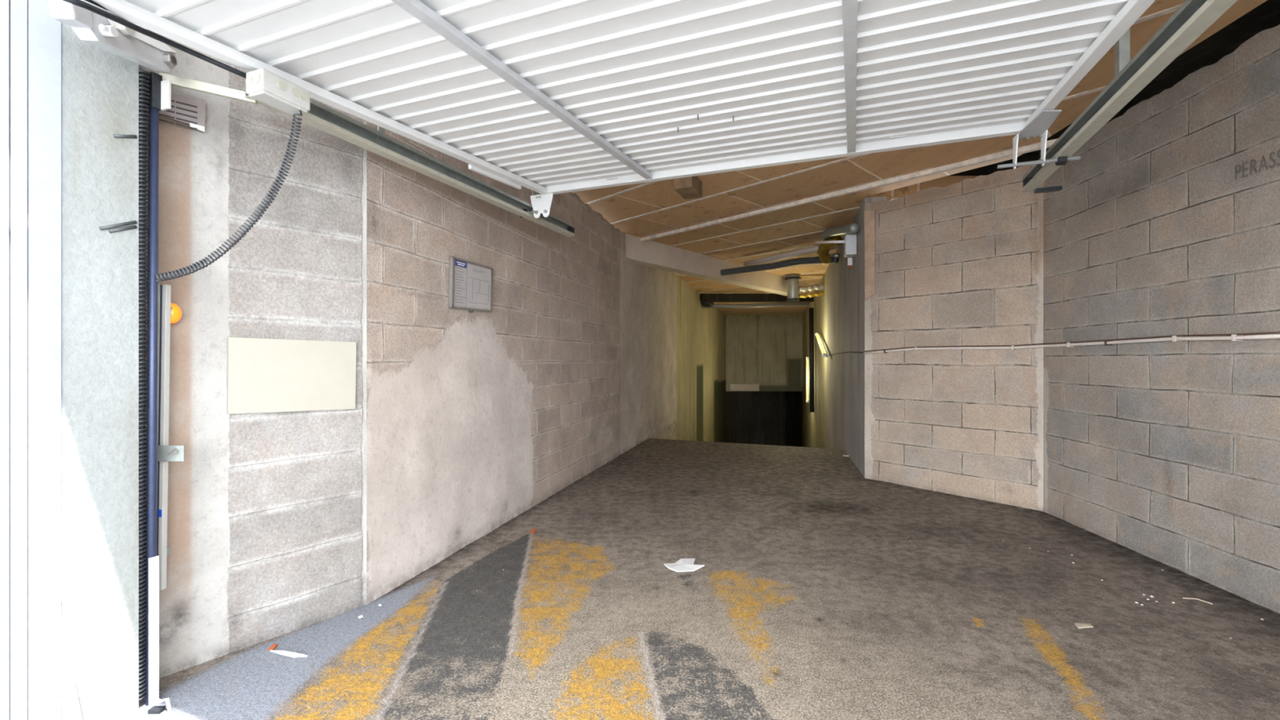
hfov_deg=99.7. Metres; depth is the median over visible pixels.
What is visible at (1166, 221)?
wall
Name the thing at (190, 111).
vent grille
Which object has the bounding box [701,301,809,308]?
pipe
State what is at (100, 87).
wall pier
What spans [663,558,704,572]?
paper scrap
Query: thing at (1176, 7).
trim
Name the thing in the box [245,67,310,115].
junction box
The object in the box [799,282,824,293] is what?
pipe
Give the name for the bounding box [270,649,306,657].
paper scrap
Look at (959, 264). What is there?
wall
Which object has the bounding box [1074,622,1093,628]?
paper scrap
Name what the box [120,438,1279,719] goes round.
floor
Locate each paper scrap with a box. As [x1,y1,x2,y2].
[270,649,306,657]
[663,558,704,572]
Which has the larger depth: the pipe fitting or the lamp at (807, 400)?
the lamp at (807, 400)
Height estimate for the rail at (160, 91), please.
2.153 m
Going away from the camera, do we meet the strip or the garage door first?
the garage door
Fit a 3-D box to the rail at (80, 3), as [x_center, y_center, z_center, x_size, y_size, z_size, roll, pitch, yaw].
[-1.418,-0.948,1.615,0.098,0.072,0.518,0,0,21]
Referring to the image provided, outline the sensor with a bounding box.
[847,257,852,268]
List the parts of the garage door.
door rail, frame rail, mounting plate, door rail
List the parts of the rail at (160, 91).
plate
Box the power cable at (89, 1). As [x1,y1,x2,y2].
[84,0,107,10]
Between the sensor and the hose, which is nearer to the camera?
the sensor
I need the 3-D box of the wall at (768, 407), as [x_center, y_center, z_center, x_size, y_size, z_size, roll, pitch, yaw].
[4.750,1.530,22.800,6.500,6.280,0.200,0,0,0]
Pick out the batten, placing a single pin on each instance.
(1034, 147)
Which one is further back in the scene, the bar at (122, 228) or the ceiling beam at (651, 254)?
the ceiling beam at (651, 254)
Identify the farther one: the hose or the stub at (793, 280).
the stub at (793, 280)
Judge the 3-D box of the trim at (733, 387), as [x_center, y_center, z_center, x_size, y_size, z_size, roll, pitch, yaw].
[3.717,0.977,19.250,1.021,0.238,0.100,0,0,0]
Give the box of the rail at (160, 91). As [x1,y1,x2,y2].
[145,71,171,706]
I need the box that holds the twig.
[1182,597,1213,604]
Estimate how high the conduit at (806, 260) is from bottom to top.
0.161 m
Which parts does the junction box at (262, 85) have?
lid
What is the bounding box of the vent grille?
[159,93,205,132]
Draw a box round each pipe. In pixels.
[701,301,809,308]
[743,244,839,266]
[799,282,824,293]
[799,290,824,298]
[808,307,814,412]
[813,253,839,257]
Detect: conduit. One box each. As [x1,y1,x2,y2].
[720,256,839,275]
[819,222,859,240]
[864,331,1279,354]
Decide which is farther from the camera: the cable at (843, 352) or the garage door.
the cable at (843, 352)
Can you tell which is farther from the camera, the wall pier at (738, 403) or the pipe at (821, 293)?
the wall pier at (738, 403)
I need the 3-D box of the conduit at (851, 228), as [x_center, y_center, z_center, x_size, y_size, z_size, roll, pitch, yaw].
[2.261,-1.459,6.198,0.124,0.272,1.214,0,0,4]
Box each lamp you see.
[170,302,182,323]
[805,356,809,402]
[814,332,827,357]
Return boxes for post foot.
[147,688,172,714]
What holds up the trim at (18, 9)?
on the floor
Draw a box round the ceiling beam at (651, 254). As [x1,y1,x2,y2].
[621,232,805,296]
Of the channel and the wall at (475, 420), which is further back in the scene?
the wall at (475, 420)
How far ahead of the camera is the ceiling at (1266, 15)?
3.73 m
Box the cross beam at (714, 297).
[700,293,813,302]
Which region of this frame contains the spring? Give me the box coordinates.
[137,70,149,702]
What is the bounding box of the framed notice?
[448,256,493,312]
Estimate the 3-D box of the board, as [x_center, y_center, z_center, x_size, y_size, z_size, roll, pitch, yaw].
[-1.482,0.069,2.333,0.016,0.320,0.495,0,0,38]
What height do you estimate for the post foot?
0.101 m
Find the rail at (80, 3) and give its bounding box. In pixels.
[62,0,245,78]
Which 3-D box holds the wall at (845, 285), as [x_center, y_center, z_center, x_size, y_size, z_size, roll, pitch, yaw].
[4.190,1.380,12.589,0.200,5.980,15.000,0,0,14]
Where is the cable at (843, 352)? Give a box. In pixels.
[827,351,862,355]
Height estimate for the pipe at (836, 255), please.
0.106 m
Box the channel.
[156,284,173,590]
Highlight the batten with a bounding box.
[640,137,1058,241]
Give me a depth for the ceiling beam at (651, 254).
8.11 m
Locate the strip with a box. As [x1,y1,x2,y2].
[864,210,875,301]
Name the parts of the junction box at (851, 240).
lid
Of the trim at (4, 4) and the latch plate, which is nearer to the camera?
the trim at (4, 4)
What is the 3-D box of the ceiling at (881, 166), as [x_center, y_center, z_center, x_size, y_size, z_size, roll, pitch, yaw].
[2.500,-1.735,12.025,19.000,0.250,23.950,0,0,0]
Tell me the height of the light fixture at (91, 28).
0.133 m
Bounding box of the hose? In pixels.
[817,235,842,263]
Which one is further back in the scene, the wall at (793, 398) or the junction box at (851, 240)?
the wall at (793, 398)
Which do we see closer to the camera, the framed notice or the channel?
the channel
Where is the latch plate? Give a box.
[157,445,185,461]
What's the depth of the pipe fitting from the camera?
12.61 m
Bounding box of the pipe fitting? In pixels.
[700,299,714,306]
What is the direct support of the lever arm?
attached to the rail at (160, 91)
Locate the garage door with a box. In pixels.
[80,0,1237,236]
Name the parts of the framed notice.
frame, frame, frame, frame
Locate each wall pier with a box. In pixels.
[61,22,138,719]
[725,391,751,444]
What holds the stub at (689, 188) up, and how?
hanging from the ceiling at (881, 166)
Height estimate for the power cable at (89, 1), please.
0.065 m
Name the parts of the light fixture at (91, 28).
plate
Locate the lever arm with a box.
[158,71,257,104]
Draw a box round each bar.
[98,220,137,230]
[108,225,137,232]
[113,133,137,138]
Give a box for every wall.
[138,28,366,678]
[366,120,725,604]
[725,315,802,391]
[751,391,785,445]
[785,391,801,446]
[801,195,886,477]
[864,164,1043,511]
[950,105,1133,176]
[1043,24,1279,613]
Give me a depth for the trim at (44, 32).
1.58 m
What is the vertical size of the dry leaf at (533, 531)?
0.012 m
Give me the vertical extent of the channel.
1.091 m
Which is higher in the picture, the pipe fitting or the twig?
the pipe fitting
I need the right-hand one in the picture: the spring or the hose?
the hose
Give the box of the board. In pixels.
[226,337,356,413]
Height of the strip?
0.895 m
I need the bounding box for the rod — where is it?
[814,240,844,243]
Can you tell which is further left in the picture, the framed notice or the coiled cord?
the coiled cord
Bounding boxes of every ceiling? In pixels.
[571,0,1266,315]
[1020,0,1279,155]
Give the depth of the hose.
6.73 m
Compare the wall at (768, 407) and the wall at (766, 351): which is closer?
the wall at (766, 351)
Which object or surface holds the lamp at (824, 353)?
attached to the wall at (845, 285)
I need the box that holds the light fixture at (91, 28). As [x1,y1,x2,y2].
[48,0,177,71]
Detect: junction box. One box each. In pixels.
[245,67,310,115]
[844,234,857,257]
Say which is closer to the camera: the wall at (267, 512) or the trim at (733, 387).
the wall at (267, 512)
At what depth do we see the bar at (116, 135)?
1.76 m
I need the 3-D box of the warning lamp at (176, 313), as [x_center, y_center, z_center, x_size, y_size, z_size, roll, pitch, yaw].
[-1.731,-0.172,1.996,0.060,0.075,0.087,0,0,-38]
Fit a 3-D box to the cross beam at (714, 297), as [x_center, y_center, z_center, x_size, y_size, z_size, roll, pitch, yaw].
[2.863,-1.533,13.225,2.750,0.220,0.250,0,0,0]
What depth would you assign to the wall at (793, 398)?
21.41 m
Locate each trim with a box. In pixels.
[0,0,8,719]
[8,0,27,719]
[27,0,61,719]
[584,3,1182,315]
[729,383,759,391]
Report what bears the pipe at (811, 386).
attached to the wall at (845, 285)
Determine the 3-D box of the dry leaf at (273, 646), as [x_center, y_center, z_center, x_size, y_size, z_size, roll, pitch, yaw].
[-1.489,1.163,2.191,0.024,0.012,0.046,0,0,0]
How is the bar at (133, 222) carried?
attached to the wall pier at (100, 87)
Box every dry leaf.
[267,643,277,650]
[529,528,536,533]
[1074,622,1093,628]
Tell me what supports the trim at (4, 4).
attached to the lintel
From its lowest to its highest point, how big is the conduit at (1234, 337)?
0.079 m
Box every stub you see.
[673,175,702,199]
[784,274,801,301]
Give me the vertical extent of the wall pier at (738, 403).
3.250 m
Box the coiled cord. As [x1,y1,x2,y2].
[155,110,302,281]
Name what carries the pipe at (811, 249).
attached to the ceiling at (881, 166)

